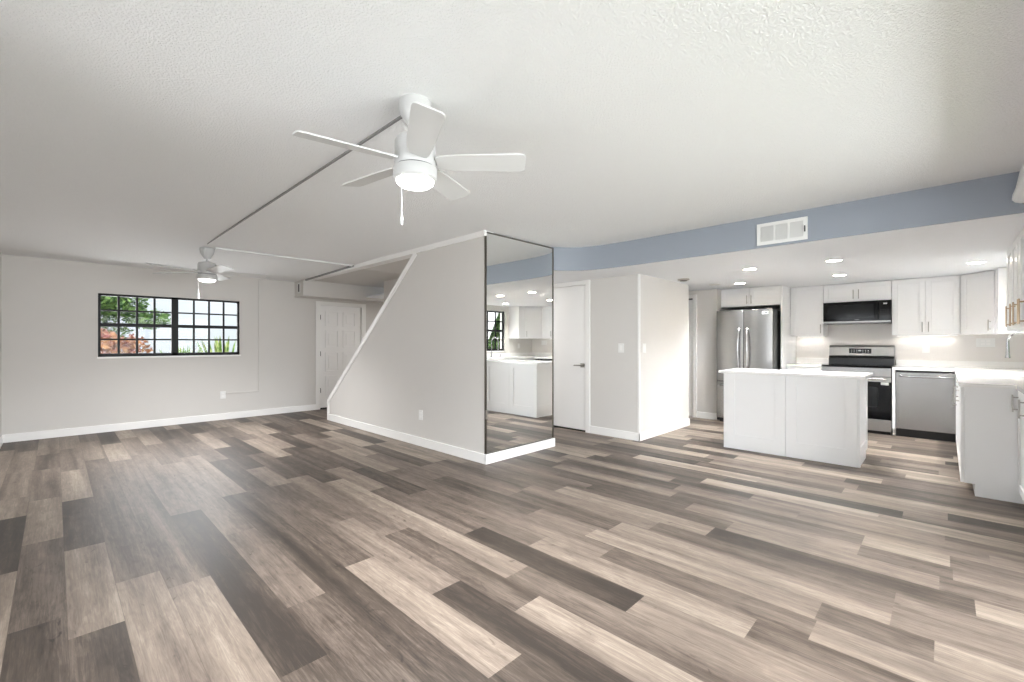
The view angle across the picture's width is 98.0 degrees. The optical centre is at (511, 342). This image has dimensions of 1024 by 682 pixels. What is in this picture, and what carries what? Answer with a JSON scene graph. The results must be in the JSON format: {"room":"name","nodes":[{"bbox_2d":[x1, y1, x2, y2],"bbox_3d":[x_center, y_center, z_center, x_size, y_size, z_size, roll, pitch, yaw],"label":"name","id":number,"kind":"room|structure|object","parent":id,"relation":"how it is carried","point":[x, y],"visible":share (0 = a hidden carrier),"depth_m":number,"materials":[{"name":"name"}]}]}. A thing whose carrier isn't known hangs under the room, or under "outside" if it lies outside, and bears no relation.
{"room":"empty living room","nodes":[
{"label":"empty living room","id":0,"kind":"room"},
{"bbox_2d":[0,252,0,436],"bbox_3d":[-3.025,-0.090,2.204,9.250,2.600,0.160,0,0,44],"label":"wall","id":1,"kind":"structure","parent":0,"point":[0,252],"depth_m":5.28,"materials":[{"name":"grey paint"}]},
{"bbox_2d":[0,435,2,447],"bbox_3d":[-2.964,1.160,2.267,8.930,0.100,0.014,0,0,44],"label":"baseboard","id":2,"kind":"structure","parent":1,"relation":"attached to","point":[1,437],"depth_m":5.21,"materials":[{"name":"white wood"}]},
{"bbox_2d":[1,254,382,434],"bbox_3d":[-4.312,-0.090,7.399,0.160,2.600,5.810,0,0,44],"label":"wall","id":3,"kind":"structure","parent":0,"point":[53,377],"depth_m":6.19,"materials":[{"name":"grey paint"}]},
{"bbox_2d":[3,404,315,442],"bbox_3d":[-4.856,1.160,6.714,0.014,0.100,3.750,0,0,44],"label":"baseboard","id":4,"kind":"structure","parent":3,"relation":"attached to","point":[7,438],"depth_m":6.32,"materials":[{"name":"white wood"}]},
{"bbox_2d":[97,293,240,358],"bbox_3d":[-5.013,-0.232,6.616,0.097,0.887,1.703,0,0,44],"label":"window","id":5,"kind":"structure","parent":3,"relation":"in","point":[174,326],"depth_m":6.59,"materials":[{"name":"black metal"}]},
{"bbox_2d":[220,391,225,398],"bbox_3d":[-4.562,0.820,7.021,0.009,0.115,0.075,0,0,44],"label":"wall outlet","id":6,"kind":"object","parent":3,"relation":"attached to","point":[222,393],"visible":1,"depth_m":7.01,"materials":[{"name":"white plastic"}]},
{"bbox_2d":[226,279,259,393],"bbox_3d":[-4.362,-0.128,7.220,0.015,1.876,0.484,0,0,44],"label":"cable raceway","id":7,"kind":"object","parent":3,"relation":"attached to","point":[258,279],"visible":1,"depth_m":7.37,"materials":[{"name":"grey paint"}]},
{"bbox_2d":[316,301,365,409],"bbox_3d":[-3.239,0.225,8.426,0.145,1.970,0.970,0,0,44],"label":"door","id":8,"kind":"structure","parent":3,"relation":"in","point":[340,327],"depth_m":8.33,"materials":[{"name":"white paint"}]},
{"bbox_2d":[295,280,383,303],"bbox_3d":[-2.938,-0.933,8.409,0.400,0.267,2.095,0,0,44],"label":"soffit","id":9,"kind":"object","parent":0,"point":[308,289],"visible":0.64,"depth_m":7.97,"materials":[{"name":"grey paint"}]},
{"bbox_2d":[367,258,409,273],"bbox_3d":[-1.315,-1.729,6.212,1.450,1.322,0.870,0,0,44],"label":"ceiling","id":10,"kind":"structure","parent":0,"point":[398,266],"depth_m":6.66,"materials":[{"name":"grey paint"}]},
{"bbox_2d":[384,279,397,301],"bbox_3d":[-0.916,-0.590,6.501,3.540,3.600,0.100,0,0,44],"label":"wall","id":11,"kind":"structure","parent":0,"point":[388,285],"depth_m":7.59,"materials":[{"name":"grey paint"}]},
{"bbox_2d":[329,237,483,453],"bbox_3d":[-1.542,0.060,5.771,3.660,2.300,0.120,0,0,44],"label":"wall","id":12,"kind":"structure","parent":0,"point":[425,350],"depth_m":5.08,"materials":[{"name":"grey paint"}]},
{"bbox_2d":[327,252,416,413],"bbox_3d":[-1.975,0.060,6.192,2.481,2.299,0.152,0,0,44],"label":"cap","id":13,"kind":"object","parent":12,"relation":"attached to","point":[414,254],"visible":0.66,"depth_m":5.99,"materials":[{"name":"white wood"}]},
{"bbox_2d":[311,231,493,280],"bbox_3d":[-1.834,-1.099,6.044,4.480,0.061,0.135,0,0,44],"label":"trim","id":14,"kind":"structure","parent":12,"relation":"attached to","point":[407,254],"depth_m":5.56,"materials":[{"name":"white wood"}]},
{"bbox_2d":[327,414,486,463],"bbox_3d":[-1.582,1.160,5.716,3.700,0.100,0.014,0,0,44],"label":"baseboard","id":15,"kind":"structure","parent":12,"relation":"attached to","point":[478,457],"depth_m":5.30,"materials":[{"name":"white wood"}]},
{"bbox_2d":[419,410,422,419],"bbox_3d":[-1.073,0.846,5.224,0.075,0.115,0.009,0,0,44],"label":"wall outlet","id":16,"kind":"object","parent":12,"relation":"attached to","point":[420,411],"visible":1,"depth_m":5.21,"materials":[{"name":"white plastic"}]},
{"bbox_2d":[0,409,1023,681],"bbox_3d":[0.099,1.210,5.343,9.230,0.001,9.126,0,0,44],"label":"floor","id":17,"kind":"structure","parent":0,"point":[274,547],"depth_m":2.46,"materials":[{"name":"laminate"}]},
{"bbox_2d":[717,308,780,421],"bbox_3d":[3.708,0.354,6.873,0.768,1.712,0.977,0,0,44],"label":"refrigerator","id":18,"kind":"object","parent":17,"relation":"on","point":[751,338],"visible":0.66,"depth_m":6.57,"materials":[{"name":"silver metal"}]},
{"bbox_2d":[724,373,785,455],"bbox_3d":[2.914,0.779,5.192,0.628,0.862,0.644,0,0,44],"label":"base cabinet","id":19,"kind":"object","parent":17,"relation":"on","point":[754,404],"visible":0.81,"depth_m":4.95,"materials":[{"name":"white paint"}]},
{"bbox_2d":[719,368,873,378],"bbox_3d":[3.134,0.333,4.970,1.350,0.030,0.685,0,0,44],"label":"countertop","id":20,"kind":"structure","parent":19,"relation":"on","point":[803,373],"depth_m":4.79,"materials":[{"name":"white stone"}]},
{"bbox_2d":[781,285,795,369],"bbox_3d":[4.234,0.182,6.812,0.020,2.056,0.830,0,0,44],"label":"panel","id":21,"kind":"object","parent":17,"relation":"on","point":[788,342],"visible":0.36,"depth_m":6.68,"materials":[{"name":"white paint"}]},
{"bbox_2d":[787,366,821,370],"bbox_3d":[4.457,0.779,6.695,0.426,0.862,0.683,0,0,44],"label":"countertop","id":22,"kind":"structure","parent":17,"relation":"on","point":[788,367],"depth_m":6.46,"materials":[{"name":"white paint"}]},
{"bbox_2d":[786,363,822,366],"bbox_3d":[4.465,0.333,6.706,0.425,0.030,0.660,0,0,44],"label":"countertop","id":23,"kind":"structure","parent":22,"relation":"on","point":[793,364],"depth_m":6.58,"materials":[{"name":"white stone"}]},
{"bbox_2d":[786,376,867,467],"bbox_3d":[3.365,0.779,4.753,0.628,0.862,0.644,0,0,44],"label":"base cabinet","id":24,"kind":"object","parent":17,"relation":"on","point":[827,418],"visible":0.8,"depth_m":4.51,"materials":[{"name":"white paint"}]},
{"bbox_2d":[822,345,894,434],"bbox_3d":[4.876,0.623,6.266,0.760,1.175,0.693,0,0,44],"label":"stove","id":25,"kind":"object","parent":17,"relation":"on","point":[879,360],"visible":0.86,"depth_m":6.01,"materials":[{"name":"grey metal"}]},
{"bbox_2d":[822,364,894,367],"bbox_3d":[4.853,0.318,6.243,0.760,0.020,0.522,0,0,44],"label":"cooktop","id":26,"kind":"object","parent":25,"relation":"in","point":[824,365],"depth_m":6.13,"materials":[{"name":"black glass"}]},
{"bbox_2d":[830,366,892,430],"bbox_3d":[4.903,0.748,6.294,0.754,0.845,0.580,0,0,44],"label":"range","id":27,"kind":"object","parent":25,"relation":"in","point":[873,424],"depth_m":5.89,"materials":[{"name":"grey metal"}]},
{"bbox_2d":[892,370,895,434],"bbox_3d":[5.189,0.779,6.015,0.031,0.862,0.620,0,0,44],"label":"filler panel","id":28,"kind":"object","parent":17,"relation":"on","point":[893,371],"visible":0.46,"depth_m":5.79,"materials":[{"name":"white paint"}]},
{"bbox_2d":[896,370,955,441],"bbox_3d":[5.374,0.781,5.776,0.565,0.858,0.666,0,0,44],"label":"dishwasher","id":29,"kind":"object","parent":17,"relation":"on","point":[924,409],"visible":0.89,"depth_m":5.58,"materials":[{"name":"grey metal"}]},
{"bbox_2d":[952,379,957,453],"bbox_3d":[5.004,0.779,4.559,0.703,0.862,0.955,0,0,44],"label":"base cabinet","id":30,"kind":"object","parent":17,"relation":"on","point":[956,404],"visible":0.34,"depth_m":4.78,"materials":[{"name":"white paint"}]},
{"bbox_2d":[953,384,1023,503],"bbox_3d":[4.247,0.779,3.782,0.703,0.862,1.205,0,0,44],"label":"base cabinet","id":31,"kind":"object","parent":17,"relation":"on","point":[987,425],"visible":0.7,"depth_m":3.46,"materials":[{"name":"white paint"}]},
{"bbox_2d":[1011,391,1023,501],"bbox_3d":[3.647,0.779,2.946,0.398,0.862,0.820,0,0,44],"label":"base cabinet","id":32,"kind":"object","parent":17,"relation":"on","point":[1020,397],"visible":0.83,"depth_m":3.28,"materials":[{"name":"white paint"}]},
{"bbox_3d":[5.698,0.779,5.258,0.683,0.862,1.005,0,0,44],"label":"base cabinet","id":33,"kind":"object","parent":17,"relation":"on","visible":0},
{"bbox_2d":[892,366,1023,393],"bbox_3d":[4.454,0.333,4.383,1.251,0.030,4.005,0,0,44],"label":"countertop","id":34,"kind":"structure","parent":33,"relation":"on","point":[965,378],"depth_m":4.10,"materials":[{"name":"white stone"}]},
{"bbox_2d":[970,371,1023,376],"bbox_3d":[5.007,0.427,4.560,0.417,0.230,0.752,0,0,44],"label":"sink","id":35,"kind":"object","parent":34,"relation":"in","point":[1020,374],"visible":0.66,"depth_m":4.76,"materials":[{"name":"white ceramic"}]},
{"bbox_2d":[1005,331,1023,357],"bbox_3d":[5.122,0.092,4.445,0.265,0.451,0.122,0,0,44],"label":"kitchen faucet","id":36,"kind":"object","parent":34,"relation":"on","point":[1007,351],"visible":0.94,"depth_m":4.53,"materials":[{"name":"silver metal"}]},
{"bbox_2d":[0,0,1023,287],"bbox_3d":[-1.116,-1.157,4.166,9.250,0.177,5.635,0,0,44],"label":"ceiling","id":37,"kind":"structure","parent":0,"point":[134,133],"depth_m":2.21,"materials":[{"name":"white paint"}]},
{"bbox_2d":[147,247,267,297],"bbox_3d":[-3.542,-0.811,5.206,1.181,0.597,1.201,0,0,44],"label":"ceiling fan","id":38,"kind":"object","parent":37,"relation":"hanging from","point":[208,272],"visible":1,"depth_m":5.16,"materials":[{"name":"white plastic"}]},
{"bbox_2d":[215,247,353,266],"bbox_3d":[-2.852,-1.102,5.762,0.025,0.022,1.680,0,0,44],"label":"cable raceway","id":39,"kind":"object","parent":37,"relation":"attached to","point":[219,248],"visible":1,"depth_m":5.65,"materials":[{"name":"white plastic"}]},
{"bbox_2d":[207,115,401,243],"bbox_3d":[-2.021,-1.120,3.637,4.290,0.012,0.014,0,0,44],"label":"cable raceway","id":40,"kind":"object","parent":37,"relation":"attached to","point":[397,119],"visible":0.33,"depth_m":2.87,"materials":[{"name":"grey plastic"}]},
{"bbox_2d":[305,266,353,280],"bbox_3d":[-2.882,-1.084,6.946,1.720,0.058,0.026,0,0,44],"label":"cable raceway","id":41,"kind":"object","parent":37,"relation":"attached to","point":[347,267],"visible":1,"depth_m":6.89,"materials":[{"name":"grey plastic"}]},
{"bbox_2d":[292,94,525,224],"bbox_3d":[-0.478,-0.827,2.083,0.992,0.597,0.998,0,0,44],"label":"ceiling fan","id":42,"kind":"object","parent":37,"relation":"hanging from","point":[414,156],"visible":1,"depth_m":2.02,"materials":[{"name":"white plastic"}]},
{"bbox_2d":[482,230,486,235],"bbox_3d":[-0.274,-1.095,4.427,0.032,0.056,0.033,0,0,44],"label":"trim","id":43,"kind":"structure","parent":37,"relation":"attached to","point":[484,232],"depth_m":4.42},
{"bbox_2d":[590,274,643,432],"bbox_3d":[-0.349,0.178,7.435,5.470,2.063,0.120,0,0,44],"label":"wall","id":44,"kind":"structure","parent":0,"point":[613,300],"depth_m":5.71,"materials":[{"name":"grey paint"}]},
{"bbox_2d":[554,425,584,431],"bbox_3d":[0.791,1.204,6.319,0.700,0.012,0.090,0,0,44],"label":"trim","id":45,"kind":"structure","parent":44,"relation":"attached to","point":[554,425],"depth_m":6.24,"materials":[{"name":"black metal"}]},
{"bbox_2d":[554,280,589,432],"bbox_3d":[0.767,0.179,6.294,0.840,2.061,0.159,0,0,44],"label":"door","id":46,"kind":"structure","parent":44,"relation":"in","point":[571,299],"depth_m":6.20,"materials":[{"name":"white paint"}]},
{"bbox_2d":[590,426,639,440],"bbox_3d":[1.312,1.160,5.725,0.734,0.100,0.014,0,0,44],"label":"baseboard","id":47,"kind":"structure","parent":44,"relation":"attached to","point":[622,434],"depth_m":5.70,"materials":[{"name":"white wood"}]},
{"bbox_2d":[618,344,623,352],"bbox_3d":[1.385,0.064,5.656,0.080,0.115,0.010,0,0,44],"label":"light switch","id":48,"kind":"object","parent":44,"relation":"attached to","point":[620,346],"visible":1,"depth_m":5.65,"materials":[{"name":"white plastic"}]},
{"bbox_2d":[638,274,639,432],"bbox_3d":[1.569,0.129,5.494,0.026,1.962,0.026,0,0,44],"label":"trim","id":49,"kind":"structure","parent":44,"relation":"attached to","point":[638,274],"depth_m":5.48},
{"bbox_2d":[644,275,688,431],"bbox_3d":[2.083,0.178,6.098,0.120,2.063,1.354,0,0,44],"label":"wall","id":50,"kind":"structure","parent":0,"point":[666,302],"depth_m":6.02,"materials":[{"name":"grey paint"}]},
{"bbox_2d":[639,419,689,440],"bbox_3d":[2.087,1.160,6.006,0.014,0.100,1.499,0,0,44],"label":"baseboard","id":51,"kind":"structure","parent":50,"relation":"attached to","point":[648,434],"depth_m":5.92,"materials":[{"name":"white wood"}]},
{"bbox_2d":[366,213,1023,298],"bbox_3d":[1.697,-0.867,7.056,8.930,0.030,4.338,0,0,44],"label":"ceiling","id":52,"kind":"structure","parent":0,"point":[939,250],"depth_m":4.65,"materials":[{"name":"white paint"}]},
{"bbox_2d":[677,278,689,281],"bbox_3d":[2.288,-0.838,5.936,0.150,0.028,0.150,0,0,44],"label":"ceiling speaker","id":53,"kind":"object","parent":52,"relation":"attached to","point":[682,279],"visible":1,"depth_m":5.89,"materials":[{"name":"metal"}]},
{"bbox_2d":[742,268,756,270],"bbox_3d":[2.738,-0.849,5.122,0.156,0.007,0.156,0,0,44],"label":"recessed light","id":54,"kind":"object","parent":52,"relation":"in","point":[745,269],"visible":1,"depth_m":5.14,"materials":[{"name":"white plastic"}]},
{"bbox_2d":[825,259,842,261],"bbox_3d":[3.318,-0.849,4.585,0.156,0.007,0.156,0,0,44],"label":"recessed light","id":55,"kind":"object","parent":52,"relation":"in","point":[831,260],"visible":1,"depth_m":4.58,"materials":[{"name":"white plastic"}]},
{"bbox_2d":[966,261,986,263],"bbox_3d":[4.915,-0.849,4.706,0.156,0.007,0.156,0,0,44],"label":"recessed light","id":56,"kind":"object","parent":52,"relation":"in","point":[977,262],"visible":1,"depth_m":4.69,"materials":[{"name":"white plastic"}]},
{"bbox_2d":[689,289,732,412],"bbox_3d":[2.699,0.178,8.201,2.430,2.063,0.980,0,0,44],"label":"wall","id":57,"kind":"structure","parent":0,"point":[708,301],"depth_m":7.11,"materials":[{"name":"grey paint"}]},
{"bbox_2d":[689,294,696,417],"bbox_3d":[2.711,0.210,7.564,0.895,2.000,0.116,0,0,44],"label":"door","id":58,"kind":"structure","parent":57,"relation":"in","point":[692,298],"depth_m":7.25,"materials":[{"name":"white paint"}]},
{"bbox_2d":[697,411,716,419],"bbox_3d":[3.112,1.160,7.106,0.310,0.100,0.014,0,0,44],"label":"baseboard","id":59,"kind":"structure","parent":57,"relation":"attached to","point":[705,415],"depth_m":7.10,"materials":[{"name":"white wood"}]},
{"bbox_2d":[552,171,1023,270],"bbox_3d":[2.134,-0.994,4.037,4.085,0.283,0.294,0,0,39],"label":"soffit","id":60,"kind":"structure","parent":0,"point":[986,197],"depth_m":3.60,"materials":[{"name":"blue paint"}]},
{"bbox_2d":[757,216,807,245],"bbox_3d":[2.338,-0.968,3.863,0.385,0.190,0.022,0,0,44],"label":"air vent","id":61,"kind":"object","parent":60,"relation":"in","point":[794,229],"visible":1,"depth_m":3.86,"materials":[{"name":"white plastic"}]},
{"bbox_2d":[774,308,895,365],"bbox_3d":[5.207,-0.090,6.556,3.520,2.600,0.160,0,0,44],"label":"wall","id":62,"kind":"structure","parent":0,"point":[779,309],"depth_m":7.09,"materials":[{"name":"grey paint"}]},
{"bbox_2d":[721,285,780,309],"bbox_3d":[3.910,-0.706,7.096,0.838,0.281,0.855,0,0,44],"label":"upper cabinet","id":63,"kind":"object","parent":62,"relation":"attached to","point":[769,296],"visible":0.95,"depth_m":6.82,"materials":[{"name":"white paint"}]},
{"bbox_2d":[791,286,827,335],"bbox_3d":[4.542,-0.477,6.809,0.422,0.738,0.405,0,0,44],"label":"upper cabinet","id":64,"kind":"object","parent":62,"relation":"attached to","point":[806,302],"visible":0.96,"depth_m":6.69,"materials":[{"name":"white paint"}]},
{"bbox_2d":[797,358,828,363],"bbox_3d":[4.686,0.276,6.938,0.420,0.085,0.020,0,0,44],"label":"backsplash upstand","id":65,"kind":"structure","parent":62,"relation":"attached to","point":[799,360],"depth_m":6.91,"materials":[{"name":"white stone"}]},
{"bbox_2d":[824,281,891,302],"bbox_3d":[4.969,-0.716,6.394,0.760,0.260,0.405,0,0,44],"label":"upper cabinet","id":66,"kind":"object","parent":62,"relation":"attached to","point":[880,290],"visible":0.98,"depth_m":6.25,"materials":[{"name":"white paint"}]},
{"bbox_2d":[823,300,891,324],"bbox_3d":[4.966,-0.428,6.390,0.756,0.308,0.404,0,0,44],"label":"microwave","id":67,"kind":"object","parent":66,"relation":"attached to","point":[879,311],"visible":0.98,"depth_m":6.24,"materials":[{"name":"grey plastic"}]},
{"bbox_2d":[797,324,1023,361],"bbox_3d":[5.419,-0.035,6.235,2.450,0.546,0.004,0,0,44],"label":"backsplash","id":68,"kind":"structure","parent":62,"relation":"attached to","point":[960,347],"depth_m":6.11,"materials":[{"name":"white tile"}]},
{"bbox_2d":[922,344,929,352],"bbox_3d":[5.615,0.075,6.035,0.075,0.115,0.009,0,0,44],"label":"wall outlet","id":69,"kind":"object","parent":62,"relation":"attached to","point":[925,347],"visible":1,"depth_m":6.03,"materials":[{"name":"white plastic"}]},
{"bbox_2d":[892,275,960,334],"bbox_3d":[5.480,-0.477,5.896,0.659,0.738,0.405,0,0,44],"label":"upper cabinet","id":70,"kind":"object","parent":62,"relation":"attached to","point":[920,306],"visible":1,"depth_m":5.76,"materials":[{"name":"white paint"}]},
{"bbox_2d":[897,335,957,335],"bbox_3d":[5.565,-0.100,5.977,0.600,0.014,0.030,0,0,44],"label":"light","id":71,"kind":"object","parent":70,"relation":"attached to","point":[897,335],"visible":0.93,"depth_m":5.96,"materials":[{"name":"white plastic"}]},
{"bbox_2d":[896,360,1023,368],"bbox_3d":[4.727,0.276,4.665,1.251,0.085,3.220,0,0,44],"label":"backsplash upstand","id":72,"kind":"structure","parent":62,"relation":"attached to","point":[929,363],"depth_m":5.78,"materials":[{"name":"white stone"}]},
{"bbox_2d":[976,338,994,346],"bbox_3d":[6.013,-0.005,5.648,0.165,0.110,0.009,0,0,44],"label":"wall outlet","id":73,"kind":"object","parent":62,"relation":"attached to","point":[980,342],"visible":1,"depth_m":5.65,"materials":[{"name":"white plastic"}]},
{"bbox_2d":[961,267,1023,334],"bbox_3d":[5.788,-0.477,5.300,0.616,0.738,0.830,0,0,44],"label":"upper cabinet","id":74,"kind":"object","parent":62,"relation":"attached to","point":[983,294],"visible":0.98,"depth_m":5.28,"materials":[{"name":"white paint"}]},
{"bbox_3d":[0.100,0.043,4.920,0.120,2.334,0.949,0,0,44],"label":"wall","id":75,"kind":"structure","parent":0,"visible":0},
{"bbox_2d":[484,232,553,453],"bbox_3d":[0.107,-0.001,4.821,0.026,2.224,1.077,0,0,44],"label":"mirror panel","id":76,"kind":"object","parent":75,"relation":"attached to","point":[518,274],"visible":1,"depth_m":4.76,"materials":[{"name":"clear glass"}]},
{"bbox_2d":[485,438,554,464],"bbox_3d":[0.117,1.161,4.819,0.016,0.098,1.099,0,0,44],"label":"baseboard","id":77,"kind":"structure","parent":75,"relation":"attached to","point":[533,447],"depth_m":4.76,"materials":[{"name":"white wood"}]},
{"bbox_3d":[3.322,-0.090,2.209,0.160,2.600,9.020,0,0,44],"label":"wall","id":78,"kind":"structure","parent":0,"visible":0},
{"bbox_2d":[1005,239,1023,330],"bbox_3d":[4.420,-0.477,3.729,0.385,0.738,0.730,0,0,44],"label":"upper cabinet","id":79,"kind":"object","parent":78,"relation":"attached to","point":[1011,253],"visible":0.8,"depth_m":3.82,"materials":[{"name":"white paint"}]},
{"bbox_2d":[1012,227,1023,328],"bbox_3d":[3.854,-0.477,3.146,0.385,0.738,0.885,0,0,44],"label":"upper cabinet","id":80,"kind":"object","parent":78,"relation":"attached to","point":[1019,304],"visible":1,"depth_m":3.38,"materials":[{"name":"white paint"}]},
{"bbox_2d":[1012,163,1023,202],"bbox_3d":[1.988,-1.018,1.272,0.445,0.215,4.195,0,0,44],"label":"valance","id":81,"kind":"object","parent":78,"relation":"attached to","point":[1018,194],"visible":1,"depth_m":2.75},
{"label":"outside","id":82,"kind":"structure","parent":0,"visible":0},
{"bbox_3d":[-10.209,1.385,14.121,17.670,0.150,22.000,0,0,44],"label":"ground","id":83,"kind":"structure","parent":82,"visible":0},
{"bbox_2d":[101,328,152,353],"bbox_3d":[-7.165,0.515,7.840,0.756,1.598,1.361,0,0,44],"label":"shrub","id":84,"kind":"object","parent":83,"relation":"on","point":[128,346],"visible":0.16,"depth_m":7.90,"materials":[{"name":"orange plant"}]},
{"bbox_2d":[101,296,170,350],"bbox_3d":[-7.811,-0.143,8.340,1.353,2.911,2.276,0,0,34],"label":"tree","id":85,"kind":"object","parent":83,"relation":"on","point":[107,302],"visible":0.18,"depth_m":8.52,"materials":[{"name":"green plant"}]},
{"bbox_2d":[101,296,235,352],"bbox_3d":[-6.453,-1.340,11.722,0.400,5.300,10.200,0,0,44],"label":"wall","id":86,"kind":"structure","parent":83,"relation":"on","point":[164,305],"depth_m":10.37,"materials":[{"name":"white"}]},
{"bbox_2d":[160,345,200,352],"bbox_3d":[-6.323,0.685,8.599,0.966,1.290,0.959,0,0,44],"label":"plant","id":87,"kind":"object","parent":83,"relation":"on","point":[180,350],"visible":0.16,"depth_m":8.53,"materials":[{"name":"green plant"}]},
{"bbox_2d":[195,337,235,351],"bbox_3d":[-6.473,0.569,10.027,1.170,1.522,1.400,0,0,-28],"label":"plant","id":88,"kind":"object","parent":83,"relation":"on","point":[217,346],"visible":0.2,"depth_m":9.94,"materials":[{"name":"green plant"}]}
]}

